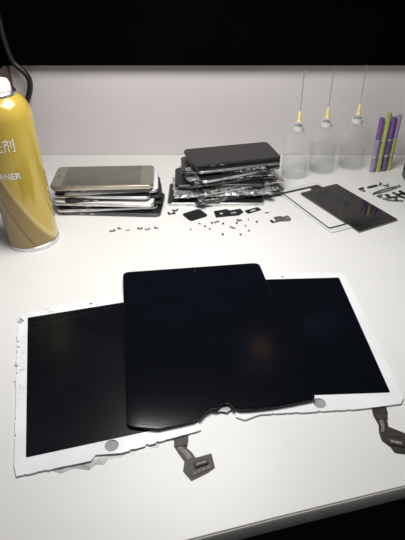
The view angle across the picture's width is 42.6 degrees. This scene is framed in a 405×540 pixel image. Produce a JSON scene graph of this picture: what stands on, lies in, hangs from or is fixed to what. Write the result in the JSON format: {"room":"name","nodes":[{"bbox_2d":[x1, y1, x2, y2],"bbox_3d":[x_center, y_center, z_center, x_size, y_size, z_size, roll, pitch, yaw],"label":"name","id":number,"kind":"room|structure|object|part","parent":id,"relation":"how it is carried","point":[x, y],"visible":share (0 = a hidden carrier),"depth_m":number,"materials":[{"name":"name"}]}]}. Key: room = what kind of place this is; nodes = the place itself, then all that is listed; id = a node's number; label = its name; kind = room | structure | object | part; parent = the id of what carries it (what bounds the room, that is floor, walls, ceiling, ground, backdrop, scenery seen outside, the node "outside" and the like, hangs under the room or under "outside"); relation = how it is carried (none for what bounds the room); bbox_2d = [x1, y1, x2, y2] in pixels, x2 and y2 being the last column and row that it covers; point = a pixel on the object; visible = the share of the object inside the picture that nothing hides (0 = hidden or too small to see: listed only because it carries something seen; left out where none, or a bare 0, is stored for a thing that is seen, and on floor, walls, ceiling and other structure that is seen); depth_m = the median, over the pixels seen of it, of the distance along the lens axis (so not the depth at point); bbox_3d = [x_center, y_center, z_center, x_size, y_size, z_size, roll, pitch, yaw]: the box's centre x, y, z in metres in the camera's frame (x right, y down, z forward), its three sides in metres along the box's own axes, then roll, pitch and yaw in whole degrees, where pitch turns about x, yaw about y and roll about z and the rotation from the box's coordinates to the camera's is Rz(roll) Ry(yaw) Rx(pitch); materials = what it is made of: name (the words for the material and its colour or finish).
{"room":"service shop","nodes":[
{"label":"service shop","id":0,"kind":"room"},
{"bbox_2d":[0,65,12,85],"bbox_3d":[-0.361,-0.222,0.871,0.022,0.176,0.285,0,35,0],"label":"wall","id":1,"kind":"structure","parent":0,"point":[5,72],"depth_m":0.93,"materials":[{"name":"paint"}]},
{"bbox_2d":[0,43,4,68],"bbox_3d":[-0.361,-0.509,0.672,0.022,0.524,0.285,0,35,0],"label":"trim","id":2,"kind":"structure","parent":1,"relation":"attached to","point":[2,63],"depth_m":0.91,"materials":[{"name":"black"}]},
{"bbox_2d":[9,66,404,154],"bbox_3d":[0.000,-0.658,0.779,2.800,2.500,0.060,0,35,0],"label":"wall","id":3,"kind":"structure","parent":0,"point":[77,110],"depth_m":0.98,"materials":[{"name":"paint"}]},
{"bbox_2d":[0,0,404,65],"bbox_3d":[0.525,-0.666,0.725,1.750,0.725,0.020,0,35,0],"label":"trim","id":4,"kind":"structure","parent":3,"relation":"attached to","point":[38,32],"depth_m":0.89,"materials":[{"name":"black"}]},
{"bbox_2d":[241,498,404,539],"bbox_3d":[0.000,1.025,0.579,2.800,0.040,2.185,0,35,0],"label":"floor","id":5,"kind":"structure","parent":0,"point":[385,521],"depth_m":1.18,"materials":[{"name":"black"}]},
{"bbox_2d":[0,155,404,539],"bbox_3d":[0.000,0.344,0.866,1.400,0.752,0.938,0,35,0],"label":"desk","id":6,"kind":"object","parent":5,"relation":"on","point":[270,473],"depth_m":0.51,"materials":[{"name":"laminate"}]},
{"bbox_2d":[0,14,32,103],"bbox_3d":[-0.326,-0.335,0.922,0.044,0.296,0.033,-4,35,-6],"label":"power cable","id":7,"kind":"object","parent":6,"relation":"on","point":[3,37],"visible":0.67,"depth_m":0.91,"materials":[{"name":"black plastic"}]},
{"bbox_2d":[0,77,58,251],"bbox_3d":[-0.252,-0.145,0.704,0.078,0.243,0.074,-7,35,-10],"label":"spray can","id":8,"kind":"object","parent":6,"relation":"on","point":[26,207],"visible":1,"depth_m":0.69,"materials":[{"name":"metal"}]},
{"bbox_2d":[62,193,164,216],"bbox_3d":[-0.145,-0.110,0.860,0.160,0.006,0.078,2,35,2],"label":"smartphone","id":9,"kind":"object","parent":6,"relation":"on","point":[157,212],"visible":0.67,"depth_m":0.83,"materials":[{"name":"grey metal"}]},
{"bbox_2d":[57,204,157,211],"bbox_3d":[-0.154,-0.118,0.860,0.160,0.006,0.078,-2,35,-2],"label":"smartphone","id":10,"kind":"object","parent":9,"relation":"on","point":[61,208],"visible":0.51,"depth_m":0.83,"materials":[{"name":"metal"}]},
{"bbox_3d":[-0.154,-0.120,0.859,0.158,0.001,0.076,-2,35,-2],"label":"screen glass","id":11,"kind":"part","parent":10,"relation":"part of","materials":[{"name":"black plastic"}]},
{"bbox_2d":[68,186,162,207],"bbox_3d":[-0.143,-0.125,0.861,0.152,0.006,0.076,-3,35,-5],"label":"smartphone","id":12,"kind":"object","parent":10,"relation":"on","point":[158,200],"visible":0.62,"depth_m":0.83,"materials":[{"name":"black plastic"}]},
{"bbox_2d":[54,198,155,207],"bbox_3d":[-0.155,-0.124,0.849,0.160,0.006,0.078,2,35,2],"label":"smartphone","id":13,"kind":"object","parent":12,"relation":"on","point":[146,203],"visible":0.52,"depth_m":0.82,"materials":[{"name":"metal"}]},
{"bbox_3d":[-0.155,-0.126,0.848,0.158,0.001,0.074,2,35,2],"label":"screen glass","id":14,"kind":"part","parent":13,"relation":"part of","materials":[{"name":"white glass"}]},
{"bbox_2d":[65,177,161,202],"bbox_3d":[-0.145,-0.133,0.854,0.154,0.005,0.076,-4,35,-6],"label":"smartphone","id":15,"kind":"object","parent":13,"relation":"on","point":[158,194],"visible":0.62,"depth_m":0.82,"materials":[{"name":"black plastic"}]},
{"bbox_2d":[54,192,150,198],"bbox_3d":[-0.158,-0.135,0.848,0.152,0.005,0.076,1,35,2],"label":"smartphone","id":16,"kind":"object","parent":15,"relation":"on","point":[57,194],"visible":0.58,"depth_m":0.82,"materials":[{"name":"metal"}]},
{"bbox_3d":[-0.158,-0.137,0.847,0.150,0.001,0.072,1,35,2],"label":"screen glass","id":17,"kind":"part","parent":16,"relation":"part of","materials":[{"name":"white glass"}]},
{"bbox_2d":[63,172,158,195],"bbox_3d":[-0.147,-0.141,0.848,0.150,0.005,0.074,-3,35,-4],"label":"smartphone","id":18,"kind":"object","parent":16,"relation":"on","point":[155,188],"visible":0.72,"depth_m":0.82,"materials":[{"name":"metal"}]},
{"bbox_2d":[55,189,150,191],"bbox_3d":[-0.159,-0.146,0.845,0.154,0.005,0.076,-1,35,-1],"label":"smartphone","id":19,"kind":"object","parent":18,"relation":"on","point":[124,190],"visible":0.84,"depth_m":0.81,"materials":[{"name":"grey metal"}]},
{"bbox_2d":[50,165,153,190],"bbox_3d":[-0.159,-0.149,0.840,0.160,0.007,0.078,-1,35,-2],"label":"smartphone","id":20,"kind":"object","parent":19,"relation":"on","point":[140,176],"visible":1,"depth_m":0.83,"materials":[{"name":"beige metal"}]},
{"bbox_3d":[-0.145,-0.113,0.858,0.158,0.001,0.076,2,35,2],"label":"screen glass","id":21,"kind":"part","parent":9,"relation":"part of","materials":[{"name":"white glass"}]},
{"bbox_2d":[14,296,214,480],"bbox_3d":[-0.106,0.114,0.539,0.174,0.003,0.274,-9,36,-12],"label":"screen","id":22,"kind":"object","parent":6,"relation":"on","point":[70,364],"visible":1,"depth_m":0.52,"materials":[{"name":"white glass"}]},
{"bbox_3d":[-0.001,0.174,0.453,0.019,0.001,0.004,-15,38,-21],"label":"stiffener plate","id":23,"kind":"part","parent":22,"relation":"part of","materials":[{"name":"grey metal"}]},
{"bbox_2d":[183,209,206,220],"bbox_3d":[-0.012,-0.088,0.832,0.033,0.002,0.027,-20,40,-27],"label":"plate","id":24,"kind":"object","parent":6,"relation":"on","point":[196,214],"visible":1,"depth_m":0.83,"materials":[{"name":"black plastic"}]},
{"bbox_2d":[168,183,263,205],"bbox_3d":[0.022,-0.130,0.888,0.160,0.006,0.078,0,35,0],"label":"smartphone","id":25,"kind":"object","parent":6,"relation":"on","point":[255,201],"visible":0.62,"depth_m":0.86,"materials":[{"name":"metal"}]},
{"bbox_2d":[192,183,283,204],"bbox_3d":[0.055,-0.139,0.890,0.158,0.006,0.082,-10,36,-15],"label":"smartphone","id":26,"kind":"object","parent":25,"relation":"on","point":[276,188],"visible":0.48,"depth_m":0.86,"materials":[{"name":"grey metal"}]},
{"bbox_2d":[172,177,273,198],"bbox_3d":[0.032,-0.144,0.887,0.168,0.006,0.083,-3,35,-4],"label":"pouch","id":27,"kind":"object","parent":26,"relation":"on","point":[178,192],"visible":0.41,"depth_m":0.86,"materials":[{"name":"silver metal"}]},
{"bbox_2d":[195,170,283,195],"bbox_3d":[0.059,-0.155,0.892,0.154,0.006,0.077,-13,37,-18],"label":"smartphone","id":28,"kind":"object","parent":27,"relation":"on","point":[207,191],"visible":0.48,"depth_m":0.86,"materials":[{"name":"metal"}]},
{"bbox_2d":[175,168,264,187],"bbox_3d":[0.028,-0.159,0.889,0.150,0.006,0.072,-1,35,-2],"label":"smartphone","id":29,"kind":"object","parent":28,"relation":"on","point":[180,181],"visible":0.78,"depth_m":0.86,"materials":[{"name":"grey metal"}]},
{"bbox_2d":[188,171,277,187],"bbox_3d":[0.047,-0.164,0.887,0.150,0.005,0.076,-9,36,-13],"label":"smartphone","id":30,"kind":"object","parent":29,"relation":"on","point":[195,184],"visible":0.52,"depth_m":0.86,"materials":[{"name":"grey metal"}]},
{"bbox_2d":[180,165,275,181],"bbox_3d":[0.042,-0.172,0.890,0.157,0.005,0.078,-5,35,-7],"label":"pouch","id":31,"kind":"object","parent":30,"relation":"on","point":[189,177],"visible":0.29,"depth_m":0.87,"materials":[{"name":"silver metal"}]},
{"bbox_2d":[193,164,279,182],"bbox_3d":[0.054,-0.175,0.885,0.148,0.005,0.070,-14,37,-20],"label":"smartphone","id":32,"kind":"object","parent":31,"relation":"on","point":[204,178],"visible":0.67,"depth_m":0.85,"materials":[{"name":"metal"}]},
{"bbox_2d":[181,156,270,173],"bbox_3d":[0.038,-0.179,0.882,0.148,0.005,0.074,-2,35,-3],"label":"smartphone","id":33,"kind":"object","parent":32,"relation":"on","point":[186,167],"visible":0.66,"depth_m":0.86,"materials":[{"name":"grey metal"}]},
{"bbox_2d":[195,160,279,173],"bbox_3d":[0.054,-0.187,0.885,0.146,0.006,0.070,-10,36,-14],"label":"smartphone","id":34,"kind":"object","parent":33,"relation":"on","point":[261,164],"visible":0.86,"depth_m":0.86,"materials":[{"name":"metal"}]},
{"bbox_2d":[184,142,280,168],"bbox_3d":[0.050,-0.197,0.889,0.154,0.006,0.076,-8,36,-11],"label":"smartphone","id":35,"kind":"object","parent":34,"relation":"on","point":[237,154],"visible":1,"depth_m":0.88,"materials":[{"name":"black glass"}]},
{"bbox_2d":[214,209,242,217],"bbox_3d":[0.042,-0.092,0.839,0.048,0.001,0.024,-8,36,-11],"label":"plate","id":36,"kind":"object","parent":6,"relation":"on","point":[226,213],"visible":1,"depth_m":0.84,"materials":[{"name":"black plastic"}]},
{"bbox_3d":[0.082,-0.097,0.845,0.026,0.001,0.011,-18,39,-24],"label":"metal bracket","id":37,"kind":"part","parent":6,"relation":"part of","materials":[{"name":"black metal"}]},
{"bbox_2d":[274,215,290,221],"bbox_3d":[0.127,-0.081,0.822,0.026,0.001,0.018,-7,35,-10],"label":"plate","id":38,"kind":"object","parent":6,"relation":"on","point":[278,218],"visible":1,"depth_m":0.82,"materials":[{"name":"metal"}]},
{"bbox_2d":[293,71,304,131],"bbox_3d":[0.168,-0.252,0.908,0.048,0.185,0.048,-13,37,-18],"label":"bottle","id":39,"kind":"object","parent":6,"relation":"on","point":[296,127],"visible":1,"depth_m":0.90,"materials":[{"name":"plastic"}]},
{"bbox_2d":[279,182,351,232],"bbox_3d":[0.199,-0.106,0.858,0.086,0.002,0.158,-15,37,-20],"label":"screen frame","id":40,"kind":"object","parent":6,"relation":"on","point":[338,228],"visible":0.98,"depth_m":0.85,"materials":[{"name":"grey plastic"}]},
{"bbox_2d":[300,184,396,231],"bbox_3d":[0.234,-0.109,0.859,0.080,0.002,0.160,-17,38,-23],"label":"screen","id":41,"kind":"object","parent":40,"relation":"on","point":[356,212],"visible":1,"depth_m":0.85,"materials":[{"name":"black glass"}]},
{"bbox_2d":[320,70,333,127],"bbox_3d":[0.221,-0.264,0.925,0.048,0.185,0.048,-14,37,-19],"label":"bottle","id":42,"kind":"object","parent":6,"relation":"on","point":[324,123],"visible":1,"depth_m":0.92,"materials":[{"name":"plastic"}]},
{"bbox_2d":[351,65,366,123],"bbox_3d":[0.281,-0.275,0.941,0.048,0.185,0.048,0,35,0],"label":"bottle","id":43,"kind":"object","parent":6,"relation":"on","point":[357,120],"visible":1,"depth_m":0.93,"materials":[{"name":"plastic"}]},
{"bbox_2d":[369,117,384,172],"bbox_3d":[0.316,-0.226,0.942,0.011,0.102,0.011,0,35,0],"label":"tube","id":44,"kind":"object","parent":6,"relation":"on","point":[382,119],"visible":1,"depth_m":0.94,"materials":[{"name":"plastic"}]},
{"bbox_2d":[375,119,389,171],"bbox_3d":[0.327,-0.225,0.945,0.011,0.098,0.011,0,35,0],"label":"tube","id":45,"kind":"object","parent":6,"relation":"on","point":[387,121],"visible":1,"depth_m":0.94,"materials":[{"name":"plastic"}]},
{"bbox_3d":[0.306,-0.123,0.883,0.012,0.002,0.018,-20,39,-26],"label":"metal bracket","id":46,"kind":"part","parent":6,"relation":"part of","materials":[{"name":"black metal"}]},
{"bbox_2d":[372,185,400,194],"bbox_3d":[0.320,-0.140,0.905,0.066,0.003,0.009,-18,39,-24],"label":"tweezers","id":47,"kind":"object","parent":6,"relation":"on","point":[397,186],"visible":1,"depth_m":0.90,"materials":[{"name":"metal"}]},
{"bbox_3d":[0.318,-0.140,0.905,0.063,0.002,0.006,-18,39,-24],"label":"arm","id":48,"kind":"part","parent":47,"relation":"part of","materials":[{"name":"metal"}]},
{"bbox_2d":[380,116,396,171],"bbox_3d":[0.338,-0.228,0.946,0.011,0.102,0.011,0,35,0],"label":"tube","id":49,"kind":"object","parent":6,"relation":"on","point":[393,118],"visible":1,"depth_m":0.94,"materials":[{"name":"plastic"}]},
{"bbox_2d":[386,112,391,119],"bbox_3d":[0.333,-0.236,0.954,0.011,0.106,0.011,0,35,0],"label":"tube","id":50,"kind":"object","parent":6,"relation":"on","point":[389,114],"visible":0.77,"depth_m":0.92,"materials":[{"name":"plastic"}]},
{"bbox_3d":[0.322,-0.126,0.887,0.017,0.002,0.015,-7,35,-9],"label":"metal bracket","id":51,"kind":"part","parent":6,"relation":"part of","materials":[{"name":"black metal"}]},
{"bbox_2d":[386,114,401,170],"bbox_3d":[0.349,-0.232,0.950,0.011,0.104,0.011,0,35,0],"label":"tube","id":52,"kind":"object","parent":6,"relation":"on","point":[399,116],"visible":1,"depth_m":0.94,"materials":[{"name":"plastic"}]},
{"bbox_3d":[0.338,-0.132,0.896,0.019,0.002,0.013,-15,37,-20],"label":"metal bracket","id":53,"kind":"part","parent":6,"relation":"part of","materials":[{"name":"black metal"}]},
{"bbox_2d":[402,163,404,179],"bbox_3d":[0.369,-0.183,0.916,0.011,0.062,0.058,2,35,3],"label":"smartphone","id":54,"kind":"object","parent":6,"relation":"on","point":[403,172],"visible":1,"depth_m":0.94,"materials":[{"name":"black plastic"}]}
]}

